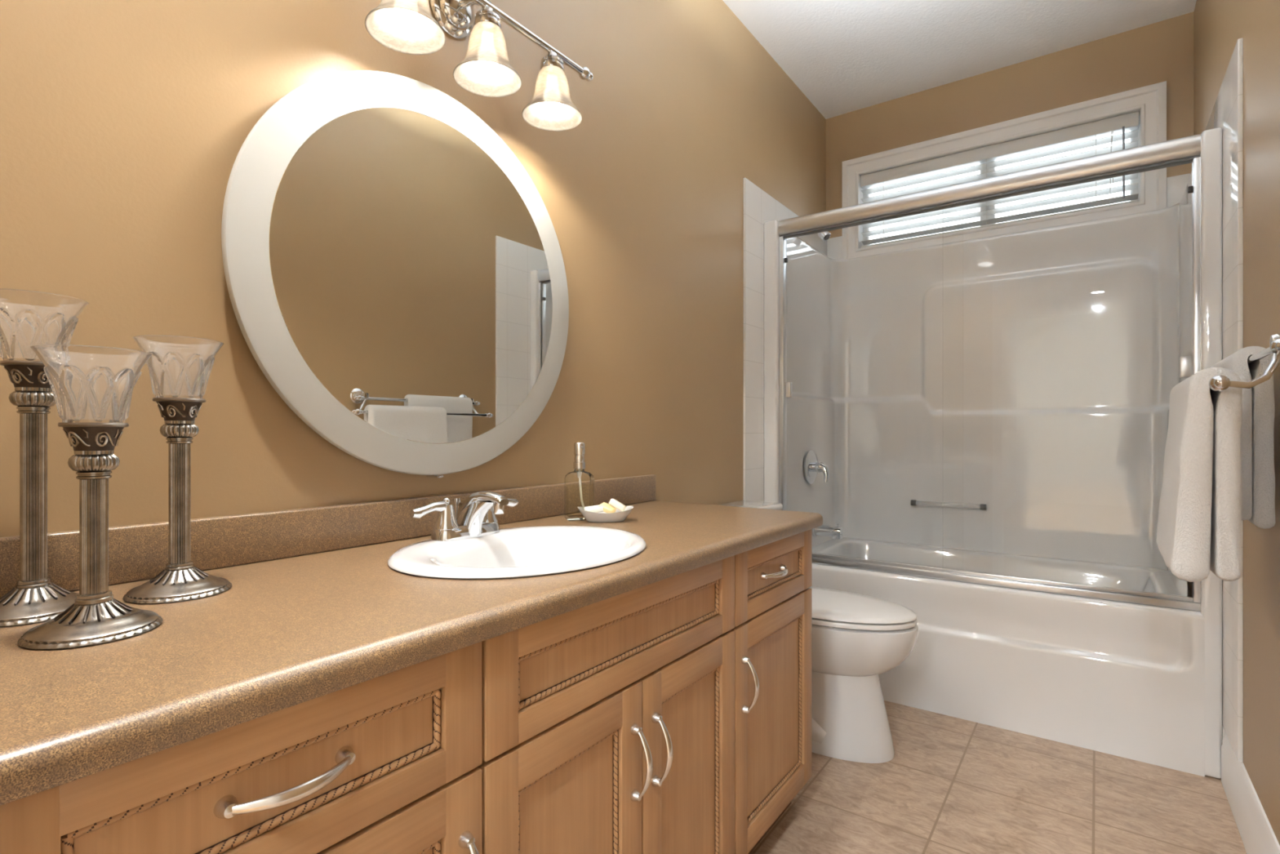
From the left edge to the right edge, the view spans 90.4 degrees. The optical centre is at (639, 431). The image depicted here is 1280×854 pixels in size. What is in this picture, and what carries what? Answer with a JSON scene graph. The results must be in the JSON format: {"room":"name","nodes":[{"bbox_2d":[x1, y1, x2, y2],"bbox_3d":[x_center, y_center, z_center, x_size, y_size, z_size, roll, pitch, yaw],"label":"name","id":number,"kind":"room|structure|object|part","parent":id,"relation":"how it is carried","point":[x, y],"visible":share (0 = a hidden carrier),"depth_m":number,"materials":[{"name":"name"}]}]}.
{"room":"bathroom","nodes":[
{"label":"bathroom","id":0,"kind":"room"},
{"bbox_2d":[0,0,826,537],"bbox_3d":[-0.018,-0.324,2.104,0.100,2.740,3.574,0,0,36],"label":"wall","id":1,"kind":"structure","parent":0,"point":[125,125],"depth_m":1.24,"materials":[{"name":"beige paint"}]},
{"bbox_2d":[0,474,655,597],"bbox_3d":[-0.447,0.183,1.403,0.019,0.085,1.689,0,0,36],"label":"backsplash","id":2,"kind":"structure","parent":1,"relation":"attached to","point":[136,552],"depth_m":1.13,"materials":[{"name":"brown laminate"}]},
{"bbox_2d":[221,70,568,477],"bbox_3d":[-0.448,-0.321,1.386,0.041,0.842,0.836,0,0,36],"label":"mirror","id":3,"kind":"object","parent":1,"relation":"attached to","point":[394,272],"visible":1,"depth_m":1.28,"materials":[{"name":"clear glass"}]},
{"bbox_3d":[-0.433,-0.324,1.376,0.001,0.700,0.700,0,0,36],"label":"glass","id":4,"kind":"part","parent":3,"relation":"part of","materials":[{"name":"white mirror"}]},
{"bbox_2d":[364,0,593,131],"bbox_3d":[-0.350,-0.889,1.388,0.197,0.258,0.698,0,0,36],"label":"vanity light","id":5,"kind":"object","parent":1,"relation":"attached to","point":[403,26],"visible":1,"depth_m":1.40,"materials":[{"name":"white glass"}]},
{"bbox_3d":[-0.446,-0.816,1.210,0.144,0.112,0.144,0,0,36],"label":"lamp shade","id":6,"kind":"part","parent":5,"relation":"part of","materials":[{"name":"white glass"}]},
{"bbox_3d":[-0.446,-0.820,1.210,0.043,0.076,0.043,0,0,36],"label":"bulb","id":7,"kind":"part","parent":5,"relation":"part of","materials":[{"name":"white glass"}]},
{"bbox_3d":[-0.363,-0.941,1.397,0.099,0.055,0.020,0,0,36],"label":"arm","id":8,"kind":"part","parent":5,"relation":"part of","materials":[{"name":"silver metal"}]},
{"bbox_3d":[-0.329,-0.816,1.372,0.144,0.112,0.144,0,0,36],"label":"lamp shade","id":9,"kind":"part","parent":5,"relation":"part of","materials":[{"name":"white glass"}]},
{"bbox_2d":[474,5,501,29],"bbox_3d":[-0.329,-0.891,1.372,0.057,0.045,0.057,0,0,36],"label":"socket","id":10,"kind":"object","parent":5,"relation":"attached to","point":[490,15],"depth_m":1.35,"materials":[{"name":"silver metal"}]},
{"bbox_3d":[-0.329,-0.820,1.372,0.043,0.076,0.043,0,0,36],"label":"bulb","id":11,"kind":"part","parent":5,"relation":"part of","materials":[{"name":"white glass"}]},
{"bbox_3d":[-0.212,-0.816,1.535,0.144,0.112,0.144,0,0,36],"label":"lamp shade","id":12,"kind":"part","parent":5,"relation":"part of","materials":[{"name":"white glass"}]},
{"bbox_2d":[540,51,564,71],"bbox_3d":[-0.212,-0.891,1.535,0.057,0.045,0.057,0,0,36],"label":"socket","id":13,"kind":"object","parent":5,"relation":"attached to","point":[554,60],"depth_m":1.51,"materials":[{"name":"silver metal"}]},
{"bbox_3d":[-0.212,-0.820,1.535,0.043,0.076,0.043,0,0,36],"label":"bulb","id":14,"kind":"part","parent":5,"relation":"part of","materials":[{"name":"white glass"}]},
{"bbox_2d":[742,177,826,502],"bbox_3d":[0.722,-0.004,3.038,0.011,2.100,0.992,0,0,36],"label":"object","id":15,"kind":"structure","parent":1,"relation":"attached to","point":[759,207],"depth_m":2.70,"materials":[{"name":"white paint"}]},
{"bbox_2d":[817,231,831,241],"bbox_3d":[0.843,-0.975,3.064,0.154,0.128,0.060,0,0,36],"label":"showerhead","id":16,"kind":"object","parent":15,"relation":"attached to","point":[824,236],"visible":0.44,"depth_m":3.02,"materials":[{"name":"silver metal"}]},
{"bbox_2d":[722,0,1196,119],"bbox_3d":[0.635,-1.724,1.633,1.711,0.060,3.574,0,0,36],"label":"ceiling","id":17,"kind":"structure","parent":0,"point":[845,56],"depth_m":2.70,"materials":[{"name":"white paint"}]},
{"bbox_2d":[750,700,1246,853],"bbox_3d":[0.635,1.076,1.633,1.711,0.060,3.574,0,0,36],"label":"floor","id":18,"kind":"structure","parent":0,"point":[950,784],"depth_m":1.79,"materials":[{"name":"beige tile"}]},
{"bbox_2d":[0,641,482,853],"bbox_3d":[-0.559,0.654,0.757,0.592,0.783,0.510,0,0,36],"label":"vanity cabinet","id":19,"kind":"object","parent":18,"relation":"on","point":[388,763],"visible":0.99,"depth_m":0.64,"materials":[{"name":"brown wood"}]},
{"bbox_3d":[-0.345,0.346,0.629,0.009,0.080,0.354,0,0,36],"label":"rope moulding","id":20,"kind":"part","parent":19,"relation":"part of","materials":[{"name":"brown wood"}]},
{"bbox_3d":[-0.350,0.346,0.633,0.008,0.084,0.358,0,0,36],"label":"panel","id":21,"kind":"part","parent":19,"relation":"part of","materials":[{"name":"brown wood"}]},
{"bbox_3d":[-0.333,0.344,0.618,0.038,0.019,0.132,0,0,36],"label":"handle","id":22,"kind":"part","parent":19,"relation":"part of","materials":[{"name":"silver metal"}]},
{"bbox_3d":[-0.345,0.691,0.629,0.020,0.520,0.464,0,0,36],"label":"door","id":23,"kind":"part","parent":19,"relation":"part of","materials":[{"name":"brown wood"}]},
{"bbox_3d":[-0.350,0.691,0.633,0.008,0.412,0.358,0,0,36],"label":"panel","id":24,"kind":"part","parent":19,"relation":"part of","materials":[{"name":"brown wood"}]},
{"bbox_3d":[-0.345,0.691,0.629,0.009,0.408,0.354,0,0,36],"label":"rope moulding","id":25,"kind":"part","parent":19,"relation":"part of","materials":[{"name":"brown wood"}]},
{"bbox_3d":[-0.203,0.561,0.778,0.038,0.129,0.019,0,0,36],"label":"handle","id":26,"kind":"part","parent":19,"relation":"part of","materials":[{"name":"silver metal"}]},
{"bbox_2d":[476,555,734,853],"bbox_3d":[-0.205,0.654,1.248,0.592,0.783,0.696,0,0,36],"label":"vanity cabinet","id":27,"kind":"object","parent":18,"relation":"on","point":[608,724],"visible":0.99,"depth_m":1.05,"materials":[{"name":"brown wood"}]},
{"bbox_2d":[0,474,822,805],"bbox_3d":[-0.221,0.201,1.240,0.576,0.120,1.689,0,0,36],"label":"countertop","id":28,"kind":"structure","parent":27,"relation":"on","point":[314,606],"depth_m":0.82,"materials":[{"name":"brown laminate"}]},
{"bbox_2d":[0,288,88,626],"bbox_3d":[-0.754,0.029,0.790,0.124,0.392,0.124,0,0,10],"label":"candle holder","id":29,"kind":"object","parent":28,"relation":"on","point":[28,318],"visible":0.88,"depth_m":0.78,"materials":[{"name":"grey metal"}]},
{"bbox_2d":[0,288,88,361],"bbox_3d":[-0.754,-0.126,0.790,0.104,0.082,0.104,0,0,36],"label":"glass cup","id":30,"kind":"object","parent":29,"relation":"on","point":[28,318],"depth_m":0.76,"materials":[{"name":"clear glass"}]},
{"bbox_2d":[17,344,163,649],"bbox_3d":[-0.616,0.067,0.716,0.124,0.317,0.124,0,0,10],"label":"candle holder","id":31,"kind":"object","parent":28,"relation":"on","point":[92,387],"visible":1,"depth_m":0.70,"materials":[{"name":"grey metal"}]},
{"bbox_2d":[30,344,152,422],"bbox_3d":[-0.616,-0.050,0.716,0.104,0.082,0.104,0,0,36],"label":"glass cup","id":32,"kind":"object","parent":31,"relation":"on","point":[88,384],"depth_m":0.69,"materials":[{"name":"clear glass"}]},
{"bbox_2d":[122,334,231,604],"bbox_3d":[-0.646,0.049,0.891,0.124,0.353,0.124,0,0,10],"label":"candle holder","id":33,"kind":"object","parent":28,"relation":"on","point":[180,367],"visible":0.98,"depth_m":0.88,"materials":[{"name":"grey metal"}]},
{"bbox_2d":[132,334,224,398],"bbox_3d":[-0.646,-0.087,0.891,0.104,0.082,0.104,0,0,36],"label":"glass cup","id":34,"kind":"object","parent":33,"relation":"on","point":[179,366],"depth_m":0.86,"materials":[{"name":"clear glass"}]},
{"bbox_2d":[409,490,518,541],"bbox_3d":[-0.326,0.166,1.284,0.150,0.096,0.259,0,0,36],"label":"faucet","id":35,"kind":"object","parent":28,"relation":"on","point":[475,516],"visible":1,"depth_m":1.26,"materials":[{"name":"silver metal"}]},
{"bbox_3d":[-0.401,0.161,1.242,0.050,0.060,0.104,0,0,36],"label":"handle","id":36,"kind":"part","parent":35,"relation":"part of","materials":[{"name":"silver metal"}]},
{"bbox_3d":[-0.382,0.172,1.321,0.015,0.070,0.015,0,0,36],"label":"lift rod","id":37,"kind":"part","parent":35,"relation":"part of","materials":[{"name":"silver metal"}]},
{"bbox_3d":[-0.320,0.165,1.280,0.136,0.094,0.042,0,0,36],"label":"spout","id":38,"kind":"part","parent":35,"relation":"part of","materials":[{"name":"silver metal"}]},
{"bbox_3d":[-0.311,0.161,1.369,0.050,0.060,0.103,0,0,36],"label":"handle","id":39,"kind":"part","parent":35,"relation":"part of","materials":[{"name":"silver metal"}]},
{"bbox_2d":[387,525,646,579],"bbox_3d":[-0.216,0.285,1.209,0.424,0.146,0.516,0,0,36],"label":"sink","id":40,"kind":"object","parent":28,"relation":"in","point":[541,550],"visible":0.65,"depth_m":1.27,"materials":[{"name":"white ceramic"}]},
{"bbox_2d":[564,442,594,520],"bbox_3d":[-0.156,0.126,1.633,0.069,0.198,0.046,0,0,-19],"label":"soap dispenser","id":41,"kind":"object","parent":28,"relation":"on","point":[579,463],"visible":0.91,"depth_m":1.63,"materials":[{"name":"clear glass"}]},
{"bbox_2d":[564,468,594,520],"bbox_3d":[-0.156,0.160,1.633,0.069,0.131,0.046,0,0,-19],"label":"bottle","id":42,"kind":"object","parent":41,"relation":"attached to","point":[579,473],"depth_m":1.64,"materials":[{"name":"clear glass"}]},
{"bbox_2d":[577,506,633,522],"bbox_3d":[-0.087,0.208,1.605,0.142,0.036,0.094,0,0,-6],"label":"soap dish","id":43,"kind":"object","parent":28,"relation":"on","point":[618,516],"visible":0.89,"depth_m":1.57,"materials":[{"name":"white ceramic"}]},
{"bbox_2d":[584,505,603,512],"bbox_3d":[-0.116,0.195,1.597,0.044,0.019,0.034,0,0,-16],"label":"soap bar","id":44,"kind":"object","parent":43,"relation":"in","point":[595,508],"visible":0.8,"depth_m":1.58,"materials":[{"name":"white"}]},
{"bbox_2d":[598,502,616,513],"bbox_3d":[-0.082,0.193,1.601,0.041,0.028,0.032,0,0,18],"label":"soap bar","id":45,"kind":"object","parent":43,"relation":"in","point":[607,508],"visible":0.86,"depth_m":1.59,"materials":[{"name":"yellow"}]},
{"bbox_2d":[608,498,626,511],"bbox_3d":[-0.057,0.186,1.612,0.043,0.035,0.033,0,0,7],"label":"soap bar","id":46,"kind":"object","parent":43,"relation":"in","point":[614,503],"visible":0.91,"depth_m":1.60,"materials":[{"name":"white"}]},
{"bbox_3d":[-0.105,0.691,0.963,0.020,0.520,0.346,0,0,36],"label":"door","id":47,"kind":"part","parent":27,"relation":"part of","materials":[{"name":"brown wood"}]},
{"bbox_3d":[-0.110,0.691,0.966,0.008,0.412,0.238,0,0,36],"label":"panel","id":48,"kind":"part","parent":27,"relation":"part of","materials":[{"name":"brown wood"}]},
{"bbox_3d":[-0.105,0.691,0.963,0.009,0.408,0.234,0,0,36],"label":"rope moulding","id":49,"kind":"part","parent":27,"relation":"part of","materials":[{"name":"brown wood"}]},
{"bbox_3d":[-0.004,0.346,1.103,0.020,0.160,0.692,0,0,36],"label":"drawer","id":50,"kind":"part","parent":27,"relation":"part of","materials":[{"name":"brown wood"}]},
{"bbox_3d":[-0.009,0.346,1.107,0.008,0.084,0.584,0,0,36],"label":"panel","id":51,"kind":"part","parent":27,"relation":"part of","materials":[{"name":"brown wood"}]},
{"bbox_3d":[-0.004,0.346,1.103,0.009,0.080,0.580,0,0,36],"label":"rope moulding","id":52,"kind":"part","parent":27,"relation":"part of","materials":[{"name":"brown wood"}]},
{"bbox_3d":[0.005,0.560,1.066,0.038,0.131,0.019,0,0,36],"label":"handle","id":53,"kind":"part","parent":27,"relation":"part of","materials":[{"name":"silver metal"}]},
{"bbox_3d":[0.041,0.563,1.116,0.038,0.131,0.019,0,0,36],"label":"handle","id":54,"kind":"part","parent":27,"relation":"part of","materials":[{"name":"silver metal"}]},
{"bbox_3d":[0.098,0.691,1.245,0.020,0.520,0.343,0,0,36],"label":"door","id":55,"kind":"part","parent":27,"relation":"part of","materials":[{"name":"brown wood"}]},
{"bbox_3d":[0.093,0.691,1.249,0.008,0.412,0.235,0,0,36],"label":"panel","id":56,"kind":"part","parent":27,"relation":"part of","materials":[{"name":"brown wood"}]},
{"bbox_3d":[0.098,0.691,1.245,0.009,0.408,0.231,0,0,36],"label":"rope moulding","id":57,"kind":"part","parent":27,"relation":"part of","materials":[{"name":"brown wood"}]},
{"bbox_2d":[730,528,811,853],"bbox_3d":[0.132,0.654,1.718,0.592,0.783,0.457,0,0,36],"label":"vanity cabinet","id":58,"kind":"object","parent":18,"relation":"on","point":[772,629],"visible":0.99,"depth_m":1.54,"materials":[{"name":"brown wood"}]},
{"bbox_3d":[0.245,0.561,1.399,0.038,0.129,0.019,0,0,36],"label":"handle","id":59,"kind":"part","parent":58,"relation":"part of","materials":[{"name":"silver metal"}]},
{"bbox_3d":[0.334,0.346,1.573,0.020,0.160,0.454,0,0,36],"label":"drawer","id":60,"kind":"part","parent":58,"relation":"part of","materials":[{"name":"brown wood"}]},
{"bbox_3d":[0.329,0.346,1.576,0.008,0.084,0.347,0,0,36],"label":"panel","id":61,"kind":"part","parent":58,"relation":"part of","materials":[{"name":"brown wood"}]},
{"bbox_3d":[0.329,0.691,1.576,0.008,0.412,0.347,0,0,36],"label":"panel","id":62,"kind":"part","parent":58,"relation":"part of","materials":[{"name":"brown wood"}]},
{"bbox_3d":[0.338,0.344,1.551,0.038,0.019,0.132,0,0,36],"label":"handle","id":63,"kind":"part","parent":58,"relation":"part of","materials":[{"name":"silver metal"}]},
{"bbox_3d":[0.334,0.346,1.573,0.009,0.080,0.343,0,0,36],"label":"rope moulding","id":64,"kind":"part","parent":58,"relation":"part of","materials":[{"name":"brown wood"}]},
{"bbox_3d":[0.334,0.691,1.573,0.009,0.408,0.343,0,0,36],"label":"rope moulding","id":65,"kind":"part","parent":58,"relation":"part of","materials":[{"name":"brown wood"}]},
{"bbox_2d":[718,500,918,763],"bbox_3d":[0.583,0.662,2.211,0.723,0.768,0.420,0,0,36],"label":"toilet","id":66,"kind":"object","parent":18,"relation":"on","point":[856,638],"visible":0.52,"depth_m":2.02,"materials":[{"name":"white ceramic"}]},
{"bbox_3d":[0.365,0.294,2.368,0.186,0.033,0.420,0,0,36],"label":"tank lid","id":67,"kind":"part","parent":66,"relation":"part of","materials":[{"name":"white ceramic"}]},
{"bbox_3d":[0.667,0.581,2.144,0.499,0.022,0.362,0,0,36],"label":"lid","id":68,"kind":"part","parent":66,"relation":"part of","materials":[{"name":"white ceramic"}]},
{"bbox_3d":[0.669,0.604,2.143,0.495,0.016,0.364,0,0,36],"label":"seat","id":69,"kind":"part","parent":66,"relation":"part of","materials":[{"name":"white plastic"}]},
{"bbox_3d":[0.619,0.705,2.179,0.627,0.178,0.368,0,0,36],"label":"bowl","id":70,"kind":"part","parent":66,"relation":"part of","materials":[{"name":"white ceramic"}]},
{"bbox_2d":[764,127,1222,778],"bbox_3d":[1.377,0.065,2.664,1.488,1.962,0.810,0,0,36],"label":"bathtub","id":71,"kind":"object","parent":18,"relation":"on","point":[997,404],"visible":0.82,"depth_m":2.74,"materials":[{"name":"white plastic"}]},
{"bbox_2d":[804,449,829,484],"bbox_3d":[0.840,0.166,2.968,0.096,0.160,0.160,0,0,36],"label":"shower valve","id":72,"kind":"object","parent":71,"relation":"attached to","point":[812,467],"visible":1,"depth_m":2.95,"materials":[{"name":"silver metal"}]},
{"bbox_3d":[0.847,0.188,2.963,0.080,0.096,0.052,0,0,36],"label":"lever","id":73,"kind":"part","parent":72,"relation":"part of","materials":[{"name":"silver metal"}]},
{"bbox_2d":[811,523,843,539],"bbox_3d":[0.885,0.465,2.997,0.137,0.072,0.064,0,0,36],"label":"tub spout","id":74,"kind":"object","parent":71,"relation":"attached to","point":[836,532],"visible":0.86,"depth_m":2.97,"materials":[{"name":"silver metal"}]},
{"bbox_2d":[777,133,1200,611],"bbox_3d":[1.174,-0.183,2.366,1.379,1.468,0.060,0,0,36],"label":"shower door","id":75,"kind":"structure","parent":71,"relation":"attached to","point":[1184,150],"depth_m":2.23,"materials":[{"name":"silver metal"}]},
{"bbox_3d":[0.646,-0.182,2.761,0.022,0.065,0.021,0,0,36],"label":"finger pull","id":76,"kind":"part","parent":75,"relation":"part of","materials":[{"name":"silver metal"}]},
{"bbox_3d":[0.919,-0.165,2.566,0.698,1.357,0.006,0,0,36],"label":"glass panel","id":77,"kind":"part","parent":75,"relation":"part of","materials":[{"name":"clear glass"}]},
{"bbox_3d":[1.174,-0.883,2.366,1.379,0.068,0.060,0,0,36],"label":"header rail","id":78,"kind":"part","parent":75,"relation":"part of","materials":[{"name":"silver metal"}]},
{"bbox_3d":[1.423,-0.165,2.175,0.710,1.357,0.006,0,0,36],"label":"glass panel","id":79,"kind":"part","parent":75,"relation":"part of","materials":[{"name":"clear glass"}]},
{"bbox_3d":[1.698,-0.202,1.977,0.027,0.065,0.023,0,0,36],"label":"finger pull","id":80,"kind":"part","parent":75,"relation":"part of","materials":[{"name":"silver metal"}]},
{"bbox_2d":[811,537,1198,611],"bbox_3d":[1.385,0.737,2.663,1.393,0.373,0.788,0,0,36],"label":"basin","id":81,"kind":"object","parent":71,"relation":"in","point":[917,593],"depth_m":2.58,"materials":[{"name":"white"}]},
{"bbox_2d":[826,11,1194,587],"bbox_3d":[1.656,-0.324,3.051,1.511,2.740,0.120,0,0,36],"label":"wall","id":82,"kind":"structure","parent":0,"point":[1163,51],"depth_m":2.88,"materials":[{"name":"beige paint"}]},
{"bbox_2d":[859,110,1140,248],"bbox_3d":[1.660,-1.154,3.049,1.185,0.412,0.120,0,0,36],"label":"window","id":83,"kind":"structure","parent":82,"relation":"in","point":[862,229],"depth_m":3.04,"materials":[{"name":"white plastic"}]},
{"bbox_2d":[860,111,1138,248],"bbox_3d":[1.639,-1.155,3.020,1.153,0.385,0.062,0,0,36],"label":"window blind","id":84,"kind":"object","parent":83,"relation":"attached to","point":[1128,122],"visible":0.68,"depth_m":2.96,"materials":[{"name":"white plastic"}]},
{"bbox_3d":[1.650,-1.134,3.019,0.002,0.328,0.050,0,0,36],"label":"ladder cord","id":85,"kind":"part","parent":84,"relation":"part of","materials":[{"name":"white fabric"}]},
{"bbox_3d":[1.643,-0.969,3.025,1.149,0.014,0.050,0,0,36],"label":"rail","id":86,"kind":"part","parent":84,"relation":"part of","materials":[{"name":"white plastic"}]},
{"bbox_3d":[1.991,-1.134,2.774,0.002,0.328,0.050,0,0,36],"label":"ladder cord","id":87,"kind":"part","parent":84,"relation":"part of","materials":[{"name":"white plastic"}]},
{"bbox_3d":[2.017,-1.137,2.717,0.014,0.313,0.007,0,0,36],"label":"lift cord","id":88,"kind":"part","parent":84,"relation":"part of","materials":[{"name":"white fabric"}]},
{"bbox_2d":[842,80,1166,259],"bbox_3d":[1.617,-1.154,2.989,1.327,0.554,0.028,0,0,36],"label":"trim","id":89,"kind":"structure","parent":82,"relation":"attached to","point":[1150,100],"depth_m":2.88,"materials":[{"name":"white paint"}]},
{"bbox_2d":[826,173,1190,259],"bbox_3d":[1.617,-0.948,2.998,1.489,0.188,0.011,0,0,36],"label":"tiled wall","id":90,"kind":"structure","parent":82,"relation":"attached to","point":[1175,185],"depth_m":2.60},
{"bbox_2d":[1194,0,1279,844],"bbox_3d":[1.289,-0.324,1.163,0.100,2.740,3.574,0,0,36],"label":"wall","id":91,"kind":"structure","parent":0,"point":[1219,24],"depth_m":1.52,"materials":[{"name":"beige paint"}]},
{"bbox_2d":[1190,37,1243,762],"bbox_3d":[1.919,-0.004,2.133,0.011,2.100,1.064,0,0,36],"label":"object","id":92,"kind":"structure","parent":91,"relation":"attached to","point":[1227,113],"depth_m":1.76,"materials":[{"name":"white paint"}]},
{"bbox_2d":[1208,333,1279,391],"bbox_3d":[1.240,-0.130,1.320,0.163,0.123,0.748,0,0,36],"label":"towel rack","id":93,"kind":"object","parent":91,"relation":"attached to","point":[1219,382],"visible":0.5,"depth_m":1.07,"materials":[{"name":"silver metal"}]},
{"bbox_2d":[1155,367,1242,582],"bbox_3d":[1.108,0.079,1.274,0.102,0.387,0.382,0,0,36],"label":"towel","id":94,"kind":"object","parent":93,"relation":"hanging from","point":[1198,531],"visible":0.98,"depth_m":1.12,"materials":[{"name":"white fabric"}]},
{"bbox_2d":[1211,346,1275,528],"bbox_3d":[1.323,0.011,1.406,0.069,0.364,0.359,0,0,36],"label":"towel","id":95,"kind":"object","parent":93,"relation":"hanging from","point":[1258,409],"visible":0.44,"depth_m":1.26,"materials":[{"name":"white fabric"}]},
{"bbox_3d":[1.050,-0.110,1.083,0.116,0.075,0.027,0,0,-8],"label":"arm","id":96,"kind":"part","parent":93,"relation":"part of","materials":[{"name":"silver metal"}]},
{"bbox_2d":[1221,732,1279,853],"bbox_3d":[1.007,0.966,0.870,0.016,0.160,2.528,0,0,36],"label":"baseboard","id":97,"kind":"structure","parent":91,"relation":"attached to","point":[1256,833],"depth_m":1.60,"materials":[{"name":"white paint"}]}
]}

